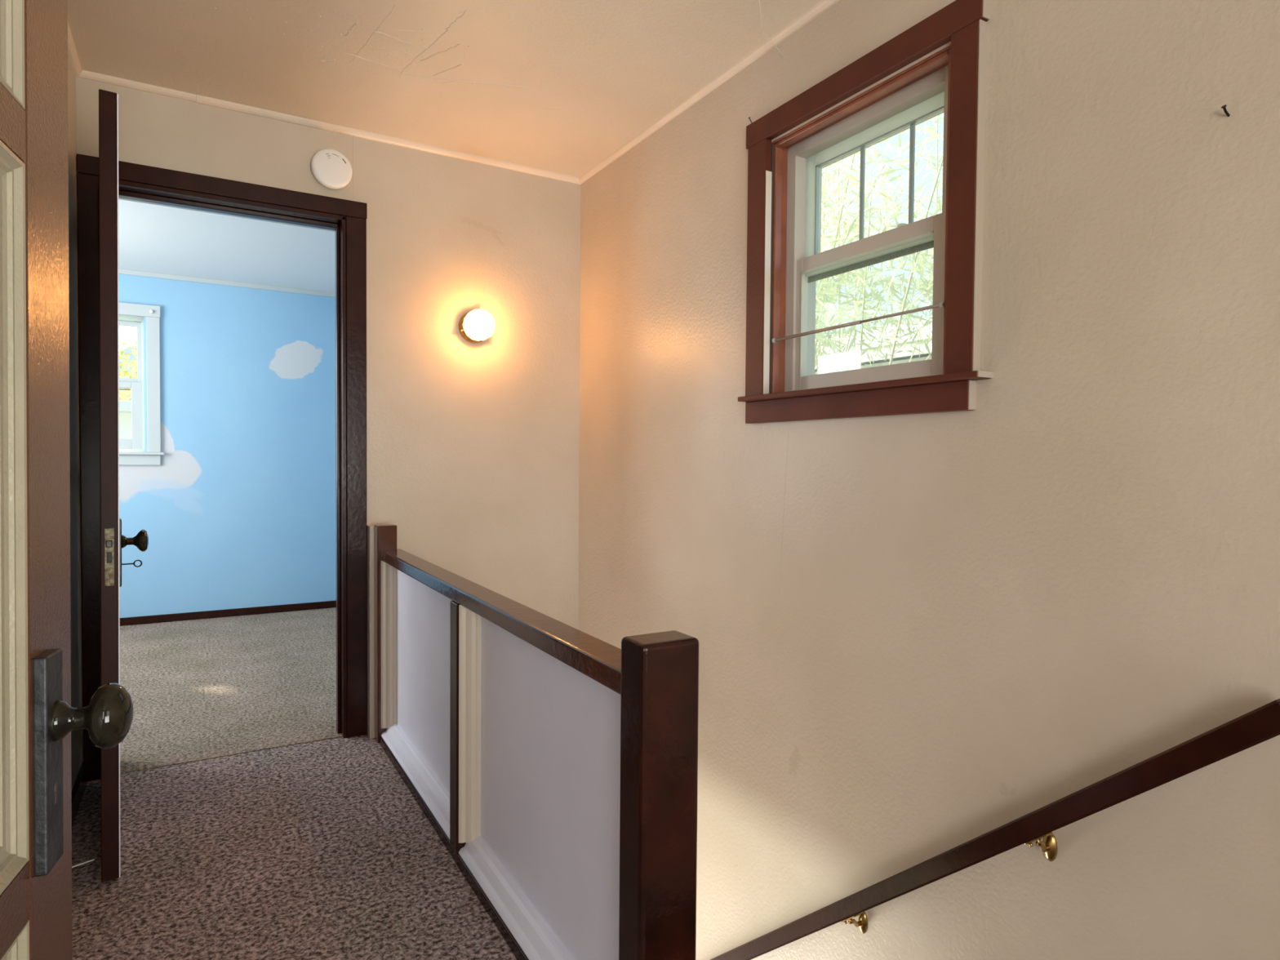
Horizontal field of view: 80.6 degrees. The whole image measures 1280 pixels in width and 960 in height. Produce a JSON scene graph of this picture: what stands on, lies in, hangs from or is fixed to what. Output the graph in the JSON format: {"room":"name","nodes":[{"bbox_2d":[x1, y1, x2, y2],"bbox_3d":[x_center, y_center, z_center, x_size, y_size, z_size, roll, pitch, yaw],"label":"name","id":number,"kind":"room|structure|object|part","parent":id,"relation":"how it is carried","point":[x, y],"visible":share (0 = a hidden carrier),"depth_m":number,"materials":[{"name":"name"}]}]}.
{"room":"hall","nodes":[
{"label":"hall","id":0,"kind":"room"},
{"bbox_2d":[67,53,83,789],"bbox_3d":[-1.205,-0.095,1.253,0.120,2.850,3.006,0,2,-30],"label":"wall","id":1,"kind":"structure","parent":0,"point":[77,735],"depth_m":2.47,"materials":[{"name":"paint"}]},
{"bbox_2d":[0,0,133,959],"bbox_3d":[-0.403,0.080,0.390,0.104,2.033,0.800,0,2,-21],"label":"door","id":2,"kind":"structure","parent":1,"relation":"in","point":[37,717],"depth_m":0.65,"materials":[{"name":"brown paint"}]},
{"bbox_3d":[-0.424,-0.554,0.367,0.021,0.499,0.575,0,2,-21],"label":"panel","id":3,"kind":"part","parent":2,"relation":"part of","materials":[{"name":"beige paint"}]},
{"bbox_3d":[-0.431,-0.287,0.366,0.035,0.055,0.568,0,2,-21],"label":"rail","id":4,"kind":"part","parent":2,"relation":"part of","materials":[{"name":"brown paint"}]},
{"bbox_3d":[-0.425,0.030,0.371,0.021,0.599,0.577,0,2,-21],"label":"panel","id":5,"kind":"part","parent":2,"relation":"part of","materials":[{"name":"beige paint"}]},
{"bbox_3d":[-0.425,0.638,0.376,0.021,0.536,0.575,0,2,-21],"label":"panel","id":6,"kind":"part","parent":2,"relation":"part of","materials":[{"name":"beige paint"}]},
{"bbox_3d":[-0.431,0.350,0.371,0.035,0.060,0.568,0,2,-21],"label":"rail","id":7,"kind":"part","parent":2,"relation":"part of","materials":[{"name":"brown paint"}]},
{"bbox_3d":[-0.493,0.214,0.678,0.064,0.058,0.049,0,2,-30],"label":"knob","id":8,"kind":"part","parent":2,"relation":"part of","materials":[{"name":"brown metal"}]},
{"bbox_2d":[67,22,82,76],"bbox_3d":[-1.135,-1.330,1.256,0.020,0.020,3.006,0,2,-30],"label":"trim","id":9,"kind":"structure","parent":1,"relation":"attached to","point":[72,51],"depth_m":2.42,"materials":[{"name":"beige paint"}]},
{"bbox_2d":[71,761,87,827],"bbox_3d":[-1.150,1.042,1.306,0.015,0.075,2.980,0,2,-30],"label":"baseboard","id":10,"kind":"structure","parent":1,"relation":"attached to","point":[81,782],"depth_m":2.42,"materials":[{"name":"brown paint"}]},
{"bbox_2d":[71,858,94,867],"bbox_3d":[-1.498,1.026,2.011,0.074,0.012,0.004,-1,2,-37],"label":"rod","id":11,"kind":"object","parent":1,"relation":"attached to","point":[93,859],"visible":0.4,"depth_m":2.02,"materials":[{"name":"white plastic"}]},
{"bbox_2d":[98,88,148,882],"bbox_3d":[-1.567,0.016,2.285,0.112,2.043,0.781,-1,2,-35],"label":"door","id":12,"kind":"structure","parent":1,"relation":"in","point":[112,540],"depth_m":1.95,"materials":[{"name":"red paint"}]},
{"bbox_3d":[-1.375,0.200,1.956,0.022,0.150,0.005,-1,2,-35],"label":"lock plate","id":13,"kind":"part","parent":12,"relation":"part of","materials":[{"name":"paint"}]},
{"bbox_2d":[121,560,142,567],"bbox_3d":[-1.372,0.226,2.038,0.048,0.020,0.008,-1,2,-35],"label":"key","id":14,"kind":"object","parent":12,"relation":"attached to","point":[133,563],"visible":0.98,"depth_m":2.04,"materials":[{"name":"black metal"}]},
{"bbox_3d":[-1.366,0.165,2.041,0.064,0.060,0.060,0,2,-30],"label":"knob","id":15,"kind":"part","parent":12,"relation":"part of","materials":[{"name":"black metal"}]},
{"bbox_2d":[118,199,335,293],"bbox_3d":[-2.468,-1.475,3.992,3.600,0.255,2.789,0,2,-30],"label":"ceiling","id":16,"kind":"structure","parent":0,"point":[153,238],"depth_m":4.42,"materials":[{"name":"white paint"}]},
{"bbox_2d":[119,273,336,617],"bbox_3d":[-3.190,-0.239,5.189,3.750,2.800,0.140,0,2,-30],"label":"wall","id":17,"kind":"structure","parent":0,"point":[237,510],"depth_m":5.31,"materials":[{"name":"blue paint"}]},
{"bbox_2d":[119,302,164,465],"bbox_3d":[-3.635,-0.629,4.867,0.960,1.062,0.145,0,2,-30],"label":"window","id":18,"kind":"structure","parent":17,"relation":"in","point":[131,451],"depth_m":5.03,"materials":[{"name":"grey paint"}]},
{"bbox_3d":[-3.653,-0.844,4.899,0.705,0.418,0.030,0,2,-30],"label":"sash","id":19,"kind":"part","parent":18,"relation":"part of","materials":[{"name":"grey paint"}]},
{"bbox_3d":[-3.640,-0.428,4.881,0.704,0.443,0.030,0,2,-30],"label":"sash","id":20,"kind":"part","parent":18,"relation":"part of","materials":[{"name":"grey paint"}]},
{"bbox_3d":[-3.649,-0.638,4.890,0.770,0.905,0.090,0,2,-30],"label":"vinyl frame","id":21,"kind":"part","parent":18,"relation":"part of","materials":[{"name":"white plastic"}]},
{"bbox_3d":[-3.612,-1.121,4.820,0.929,0.076,0.025,0,2,-30],"label":"head casing","id":22,"kind":"part","parent":18,"relation":"part of","materials":[{"name":"grey paint"}]},
{"bbox_3d":[-3.626,-0.175,4.857,0.960,0.018,0.095,0,2,-30],"label":"sill","id":23,"kind":"part","parent":18,"relation":"part of","materials":[{"name":"grey paint"}]},
{"bbox_3d":[-3.251,-0.635,5.048,0.075,0.899,0.023,0,2,-30],"label":"casing","id":24,"kind":"part","parent":18,"relation":"part of","materials":[{"name":"grey paint"}]},
{"bbox_2d":[119,268,335,297],"bbox_3d":[-3.142,-1.367,5.094,3.450,0.031,0.015,0,2,-30],"label":"trim","id":25,"kind":"structure","parent":17,"relation":"attached to","point":[121,271],"depth_m":5.23,"materials":[{"name":"grey paint"}]},
{"bbox_2d":[120,600,336,626],"bbox_3d":[-3.160,0.937,5.153,3.450,0.052,0.017,0,2,-30],"label":"baseboard","id":26,"kind":"structure","parent":17,"relation":"attached to","point":[326,604],"depth_m":5.29,"materials":[{"name":"brown paint"}]},
{"bbox_2d":[71,607,516,959],"bbox_3d":[-1.688,1.049,2.645,3.450,0.021,5.834,0,2,-30],"label":"floor","id":27,"kind":"structure","parent":0,"point":[322,850],"depth_m":2.29,"materials":[{"name":"beige carpet"}]},
{"bbox_2d":[75,76,580,702],"bbox_3d":[-1.120,0.986,3.158,2.250,5.110,0.134,0,2,-30],"label":"wall","id":28,"kind":"structure","parent":0,"point":[473,449],"depth_m":3.23,"materials":[{"name":"paint"}]},
{"bbox_2d":[77,70,195,102],"bbox_3d":[-1.748,-1.371,2.627,0.350,0.020,0.020,0,2,-30],"label":"trim","id":29,"kind":"structure","parent":28,"relation":"attached to","point":[85,74],"depth_m":2.62,"materials":[{"name":"beige paint"}]},
{"bbox_2d":[76,153,367,781],"bbox_3d":[-1.542,-0.034,2.872,0.936,2.138,0.206,0,2,-30],"label":"door frame","id":30,"kind":"structure","parent":28,"relation":"attached to","point":[138,183],"depth_m":2.89,"materials":[{"name":"brown paint"}]},
{"bbox_3d":[-1.882,0.002,2.591,0.060,2.075,0.021,0,2,-30],"label":"casing","id":31,"kind":"part","parent":30,"relation":"part of","materials":[{"name":"brown paint"}]},
{"bbox_3d":[-1.496,-1.070,2.783,0.934,0.062,0.023,0,2,-30],"label":"head casing","id":32,"kind":"part","parent":30,"relation":"part of","materials":[{"name":"brown paint"}]},
{"bbox_3d":[-1.137,-0.004,3.028,0.077,2.075,0.021,0,2,-30],"label":"casing","id":33,"kind":"part","parent":30,"relation":"part of","materials":[{"name":"brown paint"}]},
{"bbox_2d":[311,148,352,189],"bbox_3d":[-1.200,-1.211,2.942,0.151,0.151,0.040,0,2,-30],"label":"smoke detector","id":34,"kind":"object","parent":28,"relation":"attached to","point":[331,169],"visible":1,"depth_m":2.92,"materials":[{"name":"white plastic"}]},
{"bbox_2d":[196,94,581,184],"bbox_3d":[-0.932,-1.376,3.104,1.537,0.022,0.021,0,2,-30],"label":"trim","id":35,"kind":"structure","parent":28,"relation":"attached to","point":[202,100],"depth_m":3.02,"materials":[{"name":"beige paint"}]},
{"bbox_2d":[458,310,489,343],"bbox_3d":[-0.689,-0.659,3.214,0.137,0.139,0.118,0,2,-30],"label":"wall lamp","id":36,"kind":"object","parent":28,"relation":"attached to","point":[473,326],"visible":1,"depth_m":3.22,"materials":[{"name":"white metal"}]},
{"bbox_3d":[-0.683,-0.657,3.205,0.056,0.056,0.070,0,2,-30],"label":"bulb","id":37,"kind":"part","parent":36,"relation":"part of","materials":[{"name":"white glass"}]},
{"bbox_2d":[67,0,821,177],"bbox_3d":[-0.285,-1.395,0.242,3.670,0.184,5.880,0,2,-30],"label":"ceiling","id":38,"kind":"structure","parent":0,"point":[560,86],"depth_m":2.44,"materials":[{"name":"paint"}]},
{"bbox_2d":[759,0,786,58],"bbox_3d":[0.361,-1.312,2.160,0.036,0.081,0.292,1,2,26],"label":"cobweb","id":39,"kind":"object","parent":38,"relation":"attached to","point":[759,0],"visible":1,"depth_m":2.20,"materials":[{"name":"beige"}]},
{"bbox_2d":[577,0,1279,959],"bbox_3d":[1.189,1.055,1.211,0.177,5.110,5.830,0,2,-30],"label":"wall","id":40,"kind":"structure","parent":0,"point":[919,636],"depth_m":1.66,"materials":[{"name":"paint"}]},
{"bbox_2d":[578,0,839,183],"bbox_3d":[1.132,-1.308,1.085,0.020,0.020,5.594,0,2,-30],"label":"trim","id":41,"kind":"structure","parent":40,"relation":"attached to","point":[822,6],"depth_m":2.54,"materials":[{"name":"beige paint"}]},
{"bbox_2d":[737,0,993,423],"bbox_3d":[0.621,-0.644,2.086,0.210,0.947,0.870,0,2,-30],"label":"window","id":42,"kind":"structure","parent":40,"relation":"in","point":[785,261],"depth_m":2.04,"materials":[{"name":"red paint"}]},
{"bbox_3d":[0.373,-0.660,2.382,0.026,0.790,0.086,0,2,-30],"label":"casing","id":43,"kind":"part","parent":42,"relation":"part of","materials":[{"name":"red paint"}]},
{"bbox_2d":[771,301,943,342],"bbox_3d":[0.573,-0.428,2.083,0.016,0.021,0.620,0,2,-30],"label":"curtain rod","id":44,"kind":"object","parent":42,"relation":"attached to","point":[940,304],"visible":1,"depth_m":2.05,"materials":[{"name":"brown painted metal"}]},
{"bbox_3d":[0.507,-0.430,2.196,0.010,0.013,0.358,0,2,-30],"label":"rod","id":45,"kind":"part","parent":44,"relation":"part of","materials":[{"name":"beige metal"}]},
{"bbox_3d":[0.661,-0.425,1.933,0.008,0.010,0.273,0,2,-30],"label":"rod","id":46,"kind":"part","parent":44,"relation":"part of","materials":[{"name":"white metal"}]},
{"bbox_3d":[0.581,-0.247,2.073,0.122,0.015,0.858,0,2,-30],"label":"sill","id":47,"kind":"part","parent":42,"relation":"part of","materials":[{"name":"red paint"}]},
{"bbox_3d":[0.664,-0.645,2.130,0.092,0.780,0.646,0,2,-30],"label":"vinyl frame","id":48,"kind":"part","parent":42,"relation":"part of","materials":[{"name":"beige plastic"}]},
{"bbox_3d":[0.562,-1.081,2.054,0.027,0.072,0.840,0,2,-30],"label":"head casing","id":49,"kind":"part","parent":42,"relation":"part of","materials":[{"name":"red paint"}]},
{"bbox_3d":[0.635,-0.476,2.135,0.028,0.405,0.540,0,2,-30],"label":"sash","id":50,"kind":"part","parent":42,"relation":"part of","materials":[{"name":"beige plastic"}]},
{"bbox_3d":[0.666,-0.814,2.142,0.026,0.370,0.540,0,2,-30],"label":"sash","id":51,"kind":"part","parent":42,"relation":"part of","materials":[{"name":"white plastic"}]},
{"bbox_3d":[0.749,-0.640,1.742,0.026,0.790,0.072,0,2,-30],"label":"casing","id":52,"kind":"part","parent":42,"relation":"part of","materials":[{"name":"red paint"}]},
{"bbox_2d":[822,111,943,168],"bbox_3d":[0.436,-1.335,3.114,0.480,0.163,11.000,0,2,-30],"label":"roof eave","id":53,"kind":"object","parent":40,"relation":"attached to","point":[942,112],"depth_m":2.75,"materials":[{"name":"beige wood"}]},
{"bbox_2d":[710,698,1279,959],"bbox_3d":[0.392,1.420,2.315,0.085,2.216,2.561,0,2,-30],"label":"handrail","id":54,"kind":"object","parent":40,"relation":"attached to","point":[1260,725],"visible":1,"depth_m":1.52,"materials":[{"name":"brown paint"}]},
{"bbox_3d":[0.573,1.178,2.013,0.062,0.041,0.014,-1,2,-42],"label":"arm","id":55,"kind":"part","parent":54,"relation":"part of","materials":[{"name":"gold metal"}]},
{"bbox_3d":[0.834,0.755,1.564,0.062,0.043,0.014,-1,2,-42],"label":"arm","id":56,"kind":"part","parent":54,"relation":"part of","materials":[{"name":"gold metal"}]},
{"bbox_2d":[1221,104,1230,116],"bbox_3d":[1.011,-0.636,1.302,0.026,0.017,0.008,0,2,-30],"label":"nail","id":57,"kind":"object","parent":40,"relation":"attached to","point":[1223,107],"visible":1,"depth_m":1.30,"materials":[{"name":"black metal"}]},
{"bbox_3d":[-1.023,1.209,1.562,3.700,0.229,8.664,0,2,-30],"label":"floor slab","id":58,"kind":"structure","parent":0,"visible":0},
{"bbox_2d":[366,524,698,959],"bbox_3d":[-0.507,0.758,2.162,0.122,1.108,2.190,0,2,-30],"label":"stair railing","id":59,"kind":"object","parent":58,"relation":"on","point":[555,763],"visible":0.95,"depth_m":1.68,"materials":[{"name":"paint"}]},
{"bbox_3d":[-1.011,0.607,3.002,0.075,0.858,0.068,0,2,-30],"label":"newel post","id":60,"kind":"part","parent":59,"relation":"part of","materials":[{"name":"brown paint"}]},
{"bbox_3d":[-0.986,0.647,2.964,0.055,0.661,0.026,0,2,-30],"label":"moulding","id":61,"kind":"part","parent":59,"relation":"part of","materials":[{"name":"beige paint"}]},
{"bbox_3d":[-0.754,0.995,2.573,0.055,0.047,0.953,0,2,-30],"label":"moulding","id":62,"kind":"part","parent":59,"relation":"part of","materials":[{"name":"white wood"}]},
{"bbox_3d":[-0.723,0.673,2.581,0.012,0.690,0.953,0,2,-30],"label":"panel","id":63,"kind":"part","parent":59,"relation":"part of","materials":[{"name":"white wood"}]},
{"bbox_3d":[-0.469,0.674,2.083,0.055,0.661,0.026,0,2,-30],"label":"moulding","id":64,"kind":"part","parent":59,"relation":"part of","materials":[{"name":"beige paint"}]},
{"bbox_3d":[-0.483,0.319,2.123,0.078,0.043,1.972,0,2,-30],"label":"rail","id":65,"kind":"part","parent":59,"relation":"part of","materials":[{"name":"brown paint"}]},
{"bbox_3d":[-0.239,1.022,1.695,0.055,0.047,0.947,0,2,-30],"label":"moulding","id":66,"kind":"part","parent":59,"relation":"part of","materials":[{"name":"white wood"}]},
{"bbox_3d":[-0.208,0.700,1.704,0.012,0.690,0.947,0,2,-30],"label":"panel","id":67,"kind":"part","parent":59,"relation":"part of","materials":[{"name":"white wood"}]},
{"bbox_3d":[0.029,0.773,1.250,0.111,1.033,0.076,0,2,-30],"label":"newel post","id":68,"kind":"part","parent":59,"relation":"part of","materials":[{"name":"paint"}]},
{"label":"outside","id":69,"kind":"structure","parent":0,"visible":0},
{"bbox_3d":[-35.438,2.110,60.461,180.000,0.200,260.000,0,2,-30],"label":"ground","id":70,"kind":"structure","parent":69,"visible":0},
{"bbox_2d":[119,400,131,439],"bbox_3d":[-8.366,1.317,9.340,9.600,4.490,4.100,0,2,-30],"label":"house","id":71,"kind":"structure","parent":70,"relation":"on","point":[125,406],"depth_m":8.67,"materials":[{"name":"white paint"}]},
{"bbox_2d":[119,341,137,400],"bbox_3d":[-11.009,0.180,15.592,6.081,6.403,4.229,0,2,-30],"label":"tree","id":72,"kind":"object","parent":70,"relation":"on","point":[122,394],"visible":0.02,"depth_m":15.16,"materials":[{"name":"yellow plant"}]},
{"bbox_2d":[814,315,932,374],"bbox_3d":[3.255,0.604,12.250,4.600,5.950,9.000,0,2,-30],"label":"house","id":73,"kind":"structure","parent":70,"relation":"on","point":[903,357],"depth_m":8.93,"materials":[{"name":"white paint"}]},
{"bbox_2d":[814,115,943,374],"bbox_3d":[1.491,0.226,5.532,3.564,7.029,6.661,-1,2,-35],"label":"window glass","id":74,"kind":"object","parent":70,"relation":"on","point":[926,286],"visible":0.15,"depth_m":4.91,"materials":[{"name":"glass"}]},
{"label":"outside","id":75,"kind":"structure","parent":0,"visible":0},
{"bbox_2d":[119,345,137,400],"bbox_3d":[-78.332,-12.347,133.433,240.000,24.704,70.000,0,2,-30],"label":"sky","id":76,"kind":"structure","parent":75,"point":[131,357],"depth_m":121.27,"materials":[{"name":"white"}]}
]}

